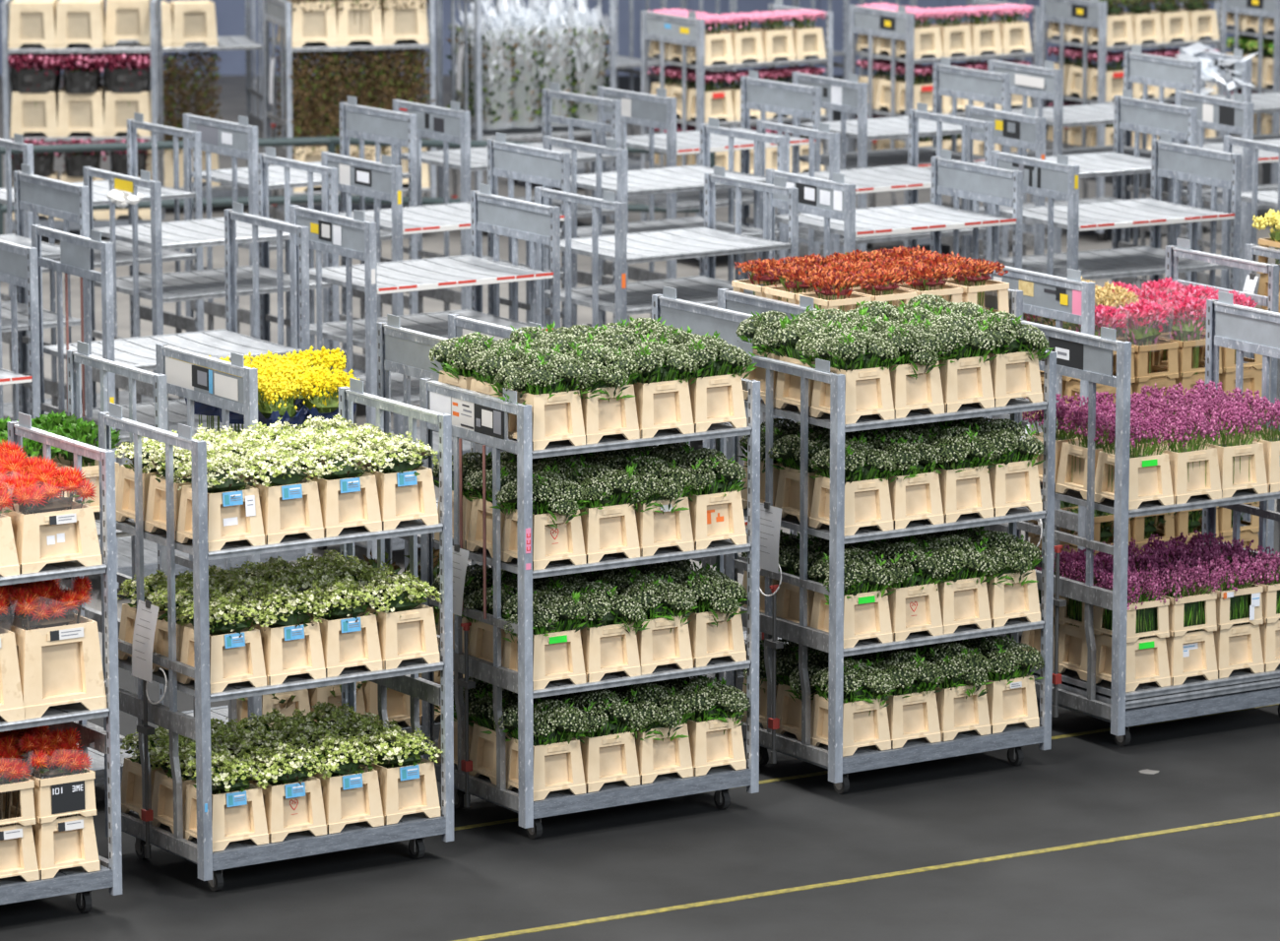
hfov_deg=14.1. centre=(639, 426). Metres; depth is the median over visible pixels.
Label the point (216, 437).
bunch
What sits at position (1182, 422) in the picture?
bunch
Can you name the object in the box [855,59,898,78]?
bunch
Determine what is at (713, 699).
bunch
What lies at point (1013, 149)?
crate
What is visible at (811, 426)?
bunch
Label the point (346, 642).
crate
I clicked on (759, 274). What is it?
bunch
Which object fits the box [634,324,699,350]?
bunch
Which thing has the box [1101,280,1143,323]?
bunch
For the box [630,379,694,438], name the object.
crate
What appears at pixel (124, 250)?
shelf
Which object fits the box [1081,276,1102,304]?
bunch
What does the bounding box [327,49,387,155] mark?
bunch
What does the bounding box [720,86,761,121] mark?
crate
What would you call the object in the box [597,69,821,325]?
trolley
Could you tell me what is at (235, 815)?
crate
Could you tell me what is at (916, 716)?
crate
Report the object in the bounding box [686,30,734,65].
crate
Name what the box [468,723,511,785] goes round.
crate
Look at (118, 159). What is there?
bunch
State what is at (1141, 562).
bunch
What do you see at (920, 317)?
bunch
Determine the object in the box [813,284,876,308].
crate
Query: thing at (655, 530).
crate
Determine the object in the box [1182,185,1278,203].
shelf
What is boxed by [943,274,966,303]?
crate
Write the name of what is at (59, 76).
bunch
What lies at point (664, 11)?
bunch
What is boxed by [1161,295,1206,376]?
bunch
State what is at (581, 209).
shelf
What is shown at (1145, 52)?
bunch
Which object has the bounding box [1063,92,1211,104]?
shelf
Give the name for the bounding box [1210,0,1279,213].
trolley
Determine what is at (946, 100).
crate
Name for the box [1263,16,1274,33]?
crate
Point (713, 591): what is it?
bunch
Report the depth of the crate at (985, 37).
44.95 m
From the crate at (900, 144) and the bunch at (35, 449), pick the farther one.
the crate at (900, 144)
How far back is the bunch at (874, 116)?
45.47 m
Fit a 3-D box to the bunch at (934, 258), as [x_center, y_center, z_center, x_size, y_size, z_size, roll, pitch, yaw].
[1.651,-0.825,28.476,0.308,0.270,0.312,-6,12,-33]
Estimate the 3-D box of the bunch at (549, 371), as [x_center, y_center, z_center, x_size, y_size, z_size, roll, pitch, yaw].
[-0.474,-0.172,24.704,0.447,0.398,0.418,-4,11,-23]
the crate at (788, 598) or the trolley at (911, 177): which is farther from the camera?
the trolley at (911, 177)
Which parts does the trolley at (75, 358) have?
post, frame, post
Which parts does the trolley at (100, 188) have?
frame, post, post, frame, post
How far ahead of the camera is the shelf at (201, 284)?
33.72 m
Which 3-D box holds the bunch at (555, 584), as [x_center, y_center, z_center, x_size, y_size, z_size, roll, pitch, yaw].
[-0.392,0.901,25.332,0.434,0.400,0.432,8,13,39]
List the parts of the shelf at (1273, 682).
spare shelf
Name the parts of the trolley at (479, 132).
post, lock rod, frame, post, frame, post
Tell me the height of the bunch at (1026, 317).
0.637 m
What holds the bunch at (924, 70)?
in the crate at (923, 94)
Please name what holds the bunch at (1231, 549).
in the crate
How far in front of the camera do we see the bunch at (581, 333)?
25.51 m
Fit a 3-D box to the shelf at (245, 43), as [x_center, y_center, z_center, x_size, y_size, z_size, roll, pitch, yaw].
[-4.213,-3.556,48.134,1.246,0.036,0.916,-2,10,-14]
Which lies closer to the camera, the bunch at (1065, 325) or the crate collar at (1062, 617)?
the crate collar at (1062, 617)
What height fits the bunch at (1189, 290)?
0.637 m
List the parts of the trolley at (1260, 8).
post, sign plate, post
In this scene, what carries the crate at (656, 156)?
on the trolley at (662, 28)
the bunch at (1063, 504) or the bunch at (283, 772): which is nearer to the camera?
the bunch at (283, 772)
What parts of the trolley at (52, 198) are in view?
post, frame, post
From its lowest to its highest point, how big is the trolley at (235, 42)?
2.204 m
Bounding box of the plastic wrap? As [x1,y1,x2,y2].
[1174,42,1258,94]
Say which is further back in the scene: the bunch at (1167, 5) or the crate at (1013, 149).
the bunch at (1167, 5)
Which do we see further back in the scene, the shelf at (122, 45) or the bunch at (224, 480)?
the shelf at (122, 45)
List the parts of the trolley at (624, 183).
post, frame, post, post, frame, post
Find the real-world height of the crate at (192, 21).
0.400 m
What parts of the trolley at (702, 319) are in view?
post, sign plate, frame, post, frame, post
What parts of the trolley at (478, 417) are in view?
post, rod, lock rod, knob, sign plate, frame, rod, post, frame, post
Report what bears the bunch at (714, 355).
in the crate at (718, 399)
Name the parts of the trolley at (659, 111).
post, frame, sign plate, post, post, frame, post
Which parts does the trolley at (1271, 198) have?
post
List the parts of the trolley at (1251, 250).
post, frame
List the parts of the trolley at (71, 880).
post, post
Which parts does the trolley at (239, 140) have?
post, sign plate, frame, post, post, frame, post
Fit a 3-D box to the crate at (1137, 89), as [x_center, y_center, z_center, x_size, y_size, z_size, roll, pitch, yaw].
[4.441,-3.066,46.105,0.306,0.262,0.306,-5,11,-29]
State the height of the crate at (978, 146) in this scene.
0.262 m
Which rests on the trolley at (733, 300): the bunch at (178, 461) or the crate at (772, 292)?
the crate at (772, 292)
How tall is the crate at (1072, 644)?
0.262 m
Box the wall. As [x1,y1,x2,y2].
[0,0,1271,75]
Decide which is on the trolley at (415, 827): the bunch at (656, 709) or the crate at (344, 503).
the crate at (344, 503)
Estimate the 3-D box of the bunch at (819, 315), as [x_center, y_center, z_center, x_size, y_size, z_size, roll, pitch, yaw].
[0.970,-0.415,26.284,0.432,0.400,0.434,8,13,39]
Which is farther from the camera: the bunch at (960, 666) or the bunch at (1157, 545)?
the bunch at (1157, 545)
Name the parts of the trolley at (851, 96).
post, frame, sign plate, post, post, frame, post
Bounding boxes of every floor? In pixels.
[0,74,1277,662]
[0,75,1279,940]
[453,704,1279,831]
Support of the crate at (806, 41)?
on the trolley at (662, 28)
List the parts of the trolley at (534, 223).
post, sign plate, frame, post, post, frame, post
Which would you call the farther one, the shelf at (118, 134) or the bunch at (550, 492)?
the shelf at (118, 134)
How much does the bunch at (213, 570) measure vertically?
0.361 m
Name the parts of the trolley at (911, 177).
post, frame, post, post, frame, post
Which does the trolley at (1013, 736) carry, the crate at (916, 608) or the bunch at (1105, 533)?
the crate at (916, 608)
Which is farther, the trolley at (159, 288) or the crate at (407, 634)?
the trolley at (159, 288)
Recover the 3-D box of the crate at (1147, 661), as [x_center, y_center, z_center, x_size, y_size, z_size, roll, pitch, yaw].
[2.553,1.212,26.924,0.306,0.262,0.306,-6,12,-32]
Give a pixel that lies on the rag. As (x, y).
(121, 199)
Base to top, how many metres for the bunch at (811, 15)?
0.355 m
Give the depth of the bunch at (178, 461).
24.00 m
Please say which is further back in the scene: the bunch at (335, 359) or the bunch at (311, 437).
the bunch at (335, 359)
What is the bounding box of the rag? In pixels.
[106,189,143,208]
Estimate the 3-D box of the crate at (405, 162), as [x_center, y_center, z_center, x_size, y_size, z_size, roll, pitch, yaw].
[-2.124,-2.346,46.294,0.423,0.400,0.308,-3,10,-15]
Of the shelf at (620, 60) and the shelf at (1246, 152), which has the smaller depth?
the shelf at (1246, 152)
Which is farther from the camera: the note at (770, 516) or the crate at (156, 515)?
the note at (770, 516)
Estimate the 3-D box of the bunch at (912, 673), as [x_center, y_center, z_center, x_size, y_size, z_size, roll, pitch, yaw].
[1.299,1.326,26.078,0.418,0.398,0.447,-4,11,-23]
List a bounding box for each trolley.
[0,0,164,234]
[0,112,203,430]
[0,163,92,448]
[0,239,40,421]
[0,412,122,912]
[31,201,312,599]
[42,340,169,786]
[82,146,339,465]
[98,378,453,892]
[109,0,264,199]
[155,314,483,744]
[183,95,418,376]
[262,0,436,221]
[289,183,560,562]
[320,131,570,466]
[392,82,621,330]
[419,378,760,838]
[436,0,616,235]
[448,286,763,692]
[494,0,666,190]
[534,165,798,485]
[543,117,786,427]
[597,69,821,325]
[640,0,832,258]
[680,0,849,153]
[717,284,1023,643]
[725,340,1056,793]
[756,102,993,418]
[766,149,1023,422]
[791,57,1010,257]
[847,0,1039,249]
[858,0,1025,138]
[964,88,1197,290]
[982,238,1279,562]
[987,45,1201,280]
[989,132,1241,432]
[1008,291,1279,746]
[1039,0,1226,241]
[1174,90,1279,370]
[1179,47,1279,294]
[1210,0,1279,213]
[1220,135,1279,430]
[1240,244,1279,556]
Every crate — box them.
[0,513,20,576]
[0,605,45,620]
[0,614,107,719]
[0,627,25,721]
[0,812,39,882]
[1,501,102,574]
[7,0,56,48]
[9,91,58,136]
[12,171,59,220]
[16,814,100,880]
[52,458,119,511]
[53,453,63,460]
[55,0,105,48]
[57,88,104,136]
[59,171,106,220]
[61,84,105,103]
[101,0,105,37]
[103,91,151,136]
[105,0,150,45]
[105,171,151,219]
[115,463,155,525]
[118,602,166,659]
[120,757,167,821]
[144,474,191,540]
[145,140,174,188]
[151,769,195,833]
[152,614,192,681]
[161,0,173,47]
[169,0,217,47]
[172,148,220,187]
[176,484,265,551]
[178,626,267,693]
[183,782,269,852]
[236,689,310,731]
[244,478,324,544]
[246,618,326,685]
[247,774,327,842]
[277,25,284,44]
[284,0,337,47]
[292,144,336,191]
[304,471,382,537]
[305,611,383,677]
[305,767,383,833]
[307,681,368,732]
[334,0,383,46]
[335,144,382,161]
[360,680,420,730]
[361,465,439,530]
[361,603,440,669]
[366,758,441,825]
[380,0,429,45]
[382,146,429,188]
[418,670,464,724]
[434,490,472,549]
[436,718,477,766]
[437,611,472,652]
[438,370,479,389]
[466,497,505,558]
[468,619,506,666]
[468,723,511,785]
[470,378,503,397]
[500,509,586,570]
[502,628,586,690]
[505,736,586,801]
[508,388,586,450]
[574,621,640,682]
[574,728,639,792]
[576,502,639,563]
[579,384,639,444]
[622,722,693,784]
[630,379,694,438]
[634,496,694,556]
[634,612,693,674]
[647,39,668,59]
[650,81,689,97]
[653,153,665,165]
[666,29,705,62]
[669,84,696,119]
[676,154,688,166]
[681,607,746,667]
[683,714,746,776]
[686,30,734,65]
[686,87,734,123]
[687,151,728,170]
[687,488,747,550]
[688,372,747,432]
[720,29,765,63]
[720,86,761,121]
[731,279,797,300]
[733,148,754,173]
[740,456,782,509]
[740,571,778,613]
[740,674,782,729]
[741,349,786,406]
[751,27,795,62]
[764,286,829,305]
[766,112,791,119]
[766,145,791,173]
[773,355,815,413]
[774,464,816,525]
[775,580,814,627]
[775,684,818,741]
[780,25,826,60]
[780,291,823,302]
[788,82,825,115]
[797,293,871,314]
[799,141,824,173]
[809,365,895,424]
[809,474,894,535]
[810,588,893,648]
[810,693,891,757]
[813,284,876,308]
[846,288,917,316]
[855,33,877,53]
[858,74,891,109]
[874,77,918,112]
[875,36,891,55]
[876,138,896,149]
[880,689,941,749]
[884,582,943,641]
[885,470,944,529]
[886,361,944,418]
[893,283,962,309]
[895,81,933,113]
[896,24,943,59]
[896,137,932,148]
[924,464,993,522]
[924,574,991,634]
[927,23,972,57]
[928,136,961,151]
[929,80,968,114]
[932,684,991,741]
[938,355,994,412]
[940,279,1009,318]
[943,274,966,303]
[958,21,1002,55]
[959,135,999,155]
[973,100,1001,110]
[984,674,1039,733]
[985,570,1040,627]
[987,19,1031,54]
[987,456,1042,516]
[988,348,1042,406]
[998,143,1028,152]
[1011,93,1030,108]
[1021,620,1059,662]
[1026,372,1066,418]
[1027,430,1087,483]
[1029,532,1077,564]
[1046,21,1068,40]
[1046,125,1065,142]
[1053,62,1082,94]
[1053,623,1095,681]
[1055,440,1131,500]
[1061,379,1132,426]
[1062,541,1109,556]
[1065,64,1097,97]
[1066,24,1088,43]
[1067,126,1088,145]
[1086,124,1113,146]
[1087,67,1133,101]
[1088,13,1134,46]
[1094,447,1173,510]
[1094,633,1170,692]
[1107,535,1167,554]
[1118,11,1162,44]
[1119,67,1158,99]
[1130,439,1177,448]
[1131,130,1158,150]
[1131,371,1176,409]
[1147,442,1221,504]
[1148,87,1189,97]
[1149,9,1191,42]
[1154,366,1219,400]
[1165,629,1217,685]
[1174,8,1218,41]
[1189,82,1217,94]
[1195,437,1268,498]
[1197,525,1258,551]
[1198,362,1262,403]
[1204,128,1215,137]
[1213,622,1264,678]
[1216,428,1271,437]
[1225,52,1256,57]
[1226,11,1243,30]
[1239,431,1279,492]
[1240,14,1259,32]
[1243,55,1274,86]
[1253,113,1263,133]
[1255,273,1279,313]
[1259,618,1279,671]
[1261,113,1272,134]
[1262,58,1273,87]
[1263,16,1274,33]
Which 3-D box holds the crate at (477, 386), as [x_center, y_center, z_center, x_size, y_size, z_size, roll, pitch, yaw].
[-0.638,-0.093,24.996,0.306,0.262,0.306,-6,12,-32]
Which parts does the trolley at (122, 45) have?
post, frame, post, post, frame, post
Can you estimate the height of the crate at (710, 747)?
0.262 m
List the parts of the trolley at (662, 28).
post, sign plate, frame, post, post, frame, post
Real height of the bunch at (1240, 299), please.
0.637 m
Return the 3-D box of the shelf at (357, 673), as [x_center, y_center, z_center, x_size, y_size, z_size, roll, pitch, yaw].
[-1.715,1.126,24.468,1.246,0.036,0.916,-6,12,-33]
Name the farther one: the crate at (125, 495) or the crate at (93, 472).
the crate at (93, 472)
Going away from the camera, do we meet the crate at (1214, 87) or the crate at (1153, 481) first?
the crate at (1153, 481)
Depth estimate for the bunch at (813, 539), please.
26.36 m
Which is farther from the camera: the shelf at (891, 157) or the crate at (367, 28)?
the crate at (367, 28)
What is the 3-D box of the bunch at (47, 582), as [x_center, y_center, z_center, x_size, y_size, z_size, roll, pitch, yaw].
[-2.855,0.902,23.666,0.461,0.535,0.323,-6,11,-31]
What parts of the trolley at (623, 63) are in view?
post, frame, post, frame, post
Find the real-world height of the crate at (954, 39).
0.262 m
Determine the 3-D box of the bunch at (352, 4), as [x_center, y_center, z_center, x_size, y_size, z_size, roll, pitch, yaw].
[-2.522,-4.054,45.885,0.517,1.204,0.514,-3,10,-16]
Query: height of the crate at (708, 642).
0.262 m
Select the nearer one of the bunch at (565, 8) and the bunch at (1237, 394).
the bunch at (1237, 394)
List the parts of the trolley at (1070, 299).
lock rod, sign plate, frame, post, post, frame, post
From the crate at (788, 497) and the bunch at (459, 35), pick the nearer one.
the crate at (788, 497)
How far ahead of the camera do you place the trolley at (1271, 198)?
35.31 m
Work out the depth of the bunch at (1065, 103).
46.54 m
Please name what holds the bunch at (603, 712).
in the crate at (609, 758)
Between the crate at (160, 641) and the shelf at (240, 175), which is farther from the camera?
the shelf at (240, 175)
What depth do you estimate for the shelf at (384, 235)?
36.48 m
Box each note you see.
[131,599,159,683]
[268,55,274,104]
[438,544,469,616]
[455,42,463,90]
[759,502,781,574]
[1020,420,1029,440]
[1242,273,1258,293]
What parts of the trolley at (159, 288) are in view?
post, frame, post, post, frame, post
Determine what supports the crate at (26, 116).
on the trolley at (122, 45)
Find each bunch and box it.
[0,416,35,437]
[0,425,61,460]
[0,439,26,469]
[0,448,58,502]
[0,458,97,514]
[0,481,14,514]
[0,576,92,630]
[0,578,60,617]
[0,585,10,621]
[0,725,54,778]
[0,735,32,827]
[7,53,59,106]
[10,133,62,177]
[12,53,61,88]
[14,725,92,819]
[31,409,89,457]
[49,419,121,467]
[55,53,104,93]
[57,132,108,177]
[58,53,107,87]
[101,52,150,92]
[102,132,151,176]
[114,429,185,473]
[116,52,150,70]
[117,570,192,611]
[120,725,193,767]
[141,446,229,483]
[147,52,179,154]
[149,739,232,780]
[150,581,225,624]
[164,50,222,154]
[175,451,264,497]
[176,591,268,638]
[180,564,256,594]
[181,749,270,794]
[182,423,255,461]
[183,717,257,755]
[184,355,248,438]
[207,433,284,469]
[208,575,287,608]
[210,728,294,771]
[216,364,278,438]
[232,417,307,448]
[233,556,311,592]
[236,707,312,746]
[238,563,295,708]
[238,740,328,787]
[241,443,325,487]
[241,585,328,628]
[243,350,299,394]
[257,372,313,439]
[260,358,330,428]
[261,567,339,606]
[267,721,340,764]
[274,428,345,468]
[275,48,334,146]
[278,51,342,158]
[286,0,341,12]
[288,345,346,429]
[288,701,370,739]
[289,412,364,446]
[292,549,368,586]
[293,368,360,429]
[294,734,383,777]
[297,438,382,483]
[301,576,384,622]
[311,555,367,697]
[319,49,377,136]
[323,559,403,600]
[325,423,401,458]
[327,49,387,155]
[330,712,402,751]
[333,0,385,25]
[351,431,439,476]
[353,570,441,616]
[355,724,442,768]
[359,549,419,690]
[364,48,425,138]
[371,48,436,153]
[379,0,429,11]
[403,547,453,679]
[428,331,499,380]
[431,564,513,618]
[432,451,510,500]
[434,676,493,721]
[446,0,501,123]
[456,573,542,630]
[462,0,521,127]
[465,457,537,505]
[466,339,535,384]
[468,688,545,735]
[486,346,590,404]
[489,464,587,528]
[490,0,530,118]
[491,450,549,465]
[493,698,589,746]
[494,324,563,347]
[497,0,547,126]
[501,569,549,585]
[501,590,588,643]
[520,0,562,120]
[525,332,592,354]
[532,453,602,476]
[532,573,592,595]
[533,0,581,124]
[542,691,594,703]
[546,320,617,343]
[557,579,650,639]
[558,0,592,117]
[559,689,639,744]
[561,343,641,402]
[561,460,641,513]
[563,0,609,122]
[568,449,618,460]
[575,568,620,582]
[580,566,646,592]
[582,327,651,355]
[583,447,649,470]
[597,317,669,339]
[603,682,657,698]
[614,455,695,513]
[616,573,698,632]
[616,683,695,741]
[618,335,703,384]
[627,445,672,456]
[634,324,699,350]
[635,559,703,585]
[638,442,700,462]
[647,64,693,85]
[648,7,694,14]
[652,674,703,691]
[653,123,693,132]
[663,448,747,501]
[667,10,712,16]
[668,67,714,88]
[668,675,750,734]
[670,330,757,379]
[670,563,747,628]
[676,125,696,131]
[686,13,734,34]
[686,70,732,91]
[716,11,765,32]
[720,68,764,89]
[734,257,799,301]
[735,310,816,357]
[737,417,815,472]
[741,529,814,573]
[742,638,809,693]
[750,9,795,30]
[750,126,791,134]
[752,66,795,82]
[767,264,833,308]
[768,428,856,472]
[770,317,849,366]
[775,645,845,702]
[778,253,846,299]
[778,539,850,580]
[779,64,825,83]
[780,8,826,29]
[792,421,830,433]
[795,303,866,328]
[801,270,868,311]
[807,534,829,545]
[808,435,900,483]
[808,547,895,605]
[809,324,904,372]
[810,656,895,714]
[811,259,878,309]
[828,249,895,274]
[840,313,896,340]
[843,538,892,555]
[843,648,905,666]
[844,428,895,445]
[846,266,916,305]
[846,300,910,325]
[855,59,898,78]
[856,1,897,8]
[856,114,891,119]
[859,256,928,305]
[867,541,943,592]
[867,647,945,700]
[868,427,941,480]
[873,245,937,290]
[873,318,946,379]
[875,4,923,20]
[876,62,922,81]
[882,532,941,549]
[883,642,947,659]
[885,420,950,441]
[887,306,953,331]
[893,261,960,297]
[895,7,942,28]
[895,64,933,84]
[897,294,963,315]
[904,252,972,300]
[915,641,992,700]
[917,534,994,590]
[918,135,932,141]
[918,314,997,370]
[921,426,997,473]
[927,6,972,26]
[927,63,972,68]
[932,301,998,323]
[932,636,997,657]
[934,416,1002,435]
[934,525,995,545]
[938,258,1008,307]
[942,133,961,140]
[955,4,1003,24]
[957,61,987,70]
[963,530,1042,586]
[966,311,1052,368]
[969,635,1044,685]
[970,418,1045,474]
[984,2,1032,23]
[998,59,1030,64]
[1022,393,1101,461]
[1023,313,1050,324]
[1034,544,1101,620]
[1037,317,1081,332]
[1041,499,1078,534]
[1045,101,1082,107]
[1047,45,1092,64]
[1057,402,1138,482]
[1059,556,1134,627]
[1063,541,1148,573]
[1066,49,1110,67]
[1067,508,1133,543]
[1074,390,1152,433]
[1075,304,1126,336]
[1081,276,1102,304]
[1087,51,1124,71]
[1093,412,1176,491]
[1094,281,1139,337]
[1098,0,1134,16]
[1098,564,1166,639]
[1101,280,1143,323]
[1103,395,1179,444]
[1110,547,1184,595]
[1115,50,1160,56]
[1119,298,1169,373]
[1120,0,1163,14]
[1128,533,1183,570]
[1130,383,1191,412]
[1132,512,1176,539]
[1136,289,1175,360]
[1139,560,1218,633]
[1141,276,1185,321]
[1147,48,1179,59]
[1150,405,1219,487]
[1152,0,1190,12]
[1152,545,1227,577]
[1153,393,1230,438]
[1157,510,1202,539]
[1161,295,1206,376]
[1167,379,1233,422]
[1167,529,1239,560]
[1171,283,1218,328]
[1182,0,1218,11]
[1182,555,1263,627]
[1185,400,1266,483]
[1195,537,1271,575]
[1204,386,1272,433]
[1208,289,1258,371]
[1218,502,1256,527]
[1224,89,1257,94]
[1225,34,1258,54]
[1228,547,1279,620]
[1235,395,1279,442]
[1246,37,1274,57]
[1252,207,1279,269]
[1268,42,1274,58]
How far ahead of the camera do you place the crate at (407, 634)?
24.33 m
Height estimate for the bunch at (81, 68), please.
0.682 m
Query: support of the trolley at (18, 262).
on the floor at (232, 96)
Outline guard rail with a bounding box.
[0,136,715,234]
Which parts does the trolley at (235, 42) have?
post, frame, post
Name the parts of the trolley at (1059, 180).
post, frame, sign plate, post, post, frame, post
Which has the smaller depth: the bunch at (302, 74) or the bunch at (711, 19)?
the bunch at (711, 19)
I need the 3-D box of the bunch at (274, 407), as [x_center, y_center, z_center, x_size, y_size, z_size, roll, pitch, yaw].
[-1.826,0.088,25.891,0.308,0.730,0.308,7,12,34]
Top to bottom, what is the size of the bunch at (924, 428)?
0.408 m
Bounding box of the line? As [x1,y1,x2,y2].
[452,812,1279,940]
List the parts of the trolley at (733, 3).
post, frame, post, post, frame, post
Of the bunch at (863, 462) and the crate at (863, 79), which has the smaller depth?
the bunch at (863, 462)
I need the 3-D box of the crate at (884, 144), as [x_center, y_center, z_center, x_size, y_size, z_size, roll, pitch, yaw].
[2.258,-2.398,45.178,0.306,0.262,0.306,-6,11,-29]
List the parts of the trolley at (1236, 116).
post, frame, sign plate, post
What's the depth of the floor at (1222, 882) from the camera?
24.44 m
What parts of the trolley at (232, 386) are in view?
post, sign plate, frame, post, post, frame, post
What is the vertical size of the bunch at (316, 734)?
0.361 m
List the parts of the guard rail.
post, post, post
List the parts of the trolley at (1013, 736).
post, lock rod, knob, frame, post, frame, post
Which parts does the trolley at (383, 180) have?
post, sign plate, frame, post, post, frame, post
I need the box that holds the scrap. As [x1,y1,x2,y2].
[1138,769,1159,774]
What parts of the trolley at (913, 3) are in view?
post, frame, post, post, frame, post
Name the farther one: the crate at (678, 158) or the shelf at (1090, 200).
the crate at (678, 158)
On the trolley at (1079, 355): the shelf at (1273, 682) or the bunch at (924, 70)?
the shelf at (1273, 682)
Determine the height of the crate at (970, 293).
0.200 m
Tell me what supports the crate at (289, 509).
on the trolley at (415, 827)
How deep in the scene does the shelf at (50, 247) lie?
33.18 m
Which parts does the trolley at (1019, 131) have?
post, sign plate, frame, post, post, frame, post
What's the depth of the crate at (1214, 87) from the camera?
46.36 m
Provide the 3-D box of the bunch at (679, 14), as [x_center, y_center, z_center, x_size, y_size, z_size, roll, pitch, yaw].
[0.438,-3.385,44.449,0.333,0.356,0.329,-6,11,-30]
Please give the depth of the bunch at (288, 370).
26.19 m
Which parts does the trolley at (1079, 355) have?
post, knob, lock rod, frame, sign plate, post, post, frame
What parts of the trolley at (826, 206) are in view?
post, sign plate, frame, post, post, frame, post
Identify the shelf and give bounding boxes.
[0,180,185,200]
[0,234,60,253]
[0,302,75,325]
[0,370,24,378]
[0,560,83,576]
[0,702,87,722]
[18,39,150,53]
[22,131,140,136]
[45,329,295,368]
[46,400,221,435]
[55,240,189,262]
[93,512,100,531]
[95,215,289,247]
[98,265,322,300]
[116,518,424,551]
[118,656,427,691]
[162,36,258,52]
[164,182,230,187]
[201,162,403,184]
[240,230,391,248]
[275,38,418,52]
[303,183,408,191]
[309,256,545,287]
[310,310,543,346]
[338,202,470,232]
[354,373,419,399]
[401,142,604,169]
[435,538,733,570]
[438,422,734,453]
[470,122,597,136]
[482,256,550,272]
[516,196,607,213]
[532,656,733,690]
[545,276,755,313]
[560,217,763,237]
[560,227,782,261]
[570,165,766,190]
[601,55,651,64]
[608,128,807,153]
[628,187,753,208]
[649,56,817,64]
[676,114,787,125]
[742,507,1029,536]
[744,396,1030,429]
[774,224,966,240]
[776,203,1005,235]
[800,116,961,134]
[800,165,930,188]
[801,146,984,167]
[854,617,1028,646]
[856,50,1021,62]
[867,105,1022,116]
[974,152,1151,172]
[978,197,1120,210]
[1000,247,1213,274]
[1001,198,1224,225]
[1011,103,1114,125]
[1012,145,1151,159]
[1026,663,1279,708]
[1039,481,1270,508]
[1049,37,1211,49]
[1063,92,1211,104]
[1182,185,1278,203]
[1196,139,1279,157]
[1204,133,1279,143]
[1215,92,1279,108]
[1226,27,1274,38]
[1241,191,1278,202]
[1251,81,1273,92]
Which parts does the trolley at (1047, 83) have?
post, frame, post, post, frame, post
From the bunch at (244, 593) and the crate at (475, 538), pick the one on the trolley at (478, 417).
the crate at (475, 538)
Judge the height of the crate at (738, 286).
0.200 m
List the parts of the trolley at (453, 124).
post, sign plate, frame, post, post, frame, post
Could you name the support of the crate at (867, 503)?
on the trolley at (1013, 736)
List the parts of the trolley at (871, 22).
post, lock rod, sign plate, frame, post, post, frame, post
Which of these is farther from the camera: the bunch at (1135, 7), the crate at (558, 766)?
the bunch at (1135, 7)
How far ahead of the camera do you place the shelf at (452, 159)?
37.60 m
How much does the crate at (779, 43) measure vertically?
0.262 m
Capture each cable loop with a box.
[145,667,167,704]
[759,565,781,596]
[1036,518,1042,546]
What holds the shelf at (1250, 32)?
attached to the trolley at (1260, 8)
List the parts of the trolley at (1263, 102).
post, frame, sign plate, post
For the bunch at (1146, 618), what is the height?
0.372 m
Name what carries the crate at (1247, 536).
on the trolley at (1070, 299)
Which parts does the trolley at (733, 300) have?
post, frame, frame, post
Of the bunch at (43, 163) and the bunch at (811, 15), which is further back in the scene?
the bunch at (43, 163)
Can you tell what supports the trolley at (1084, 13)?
on the floor at (232, 96)
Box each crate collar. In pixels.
[0,776,36,826]
[12,766,97,824]
[1028,506,1078,537]
[1052,573,1086,622]
[1058,595,1093,631]
[1060,509,1131,553]
[1062,346,1135,386]
[1092,592,1169,642]
[1107,512,1175,547]
[1112,337,1178,382]
[1115,332,1138,345]
[1121,327,1181,362]
[1141,584,1216,637]
[1151,506,1218,541]
[1153,333,1222,377]
[1165,322,1206,360]
[1191,577,1263,630]
[1194,501,1259,536]
[1198,329,1262,373]
[1236,573,1279,623]
[1257,237,1279,275]
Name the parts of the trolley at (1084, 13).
post, lock rod, sign plate, frame, post, post, frame, post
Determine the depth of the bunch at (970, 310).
26.30 m
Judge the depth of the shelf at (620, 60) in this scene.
50.06 m
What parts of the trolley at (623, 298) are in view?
post, frame, post, post, frame, post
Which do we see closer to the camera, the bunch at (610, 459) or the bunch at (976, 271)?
the bunch at (610, 459)
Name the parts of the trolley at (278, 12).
post, lock rod, sign plate, frame, post, frame, post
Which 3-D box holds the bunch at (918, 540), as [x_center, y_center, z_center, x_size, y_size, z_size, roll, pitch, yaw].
[1.386,0.712,26.396,0.434,0.400,0.432,8,13,39]
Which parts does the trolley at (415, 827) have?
post, lock rod, frame, post, post, frame, post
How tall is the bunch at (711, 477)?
0.408 m
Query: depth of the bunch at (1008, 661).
26.30 m
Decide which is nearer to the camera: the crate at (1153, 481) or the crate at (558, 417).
the crate at (558, 417)
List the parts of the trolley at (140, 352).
post, rod, frame, sign plate, rod, post, post, frame, post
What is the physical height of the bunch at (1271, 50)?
0.369 m
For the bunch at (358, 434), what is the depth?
24.51 m
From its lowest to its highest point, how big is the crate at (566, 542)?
0.262 m
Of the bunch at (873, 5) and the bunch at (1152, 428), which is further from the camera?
the bunch at (873, 5)
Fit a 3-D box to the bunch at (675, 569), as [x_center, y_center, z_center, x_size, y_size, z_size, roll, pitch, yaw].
[0.143,0.838,25.673,0.412,0.408,0.457,-3,10,-17]

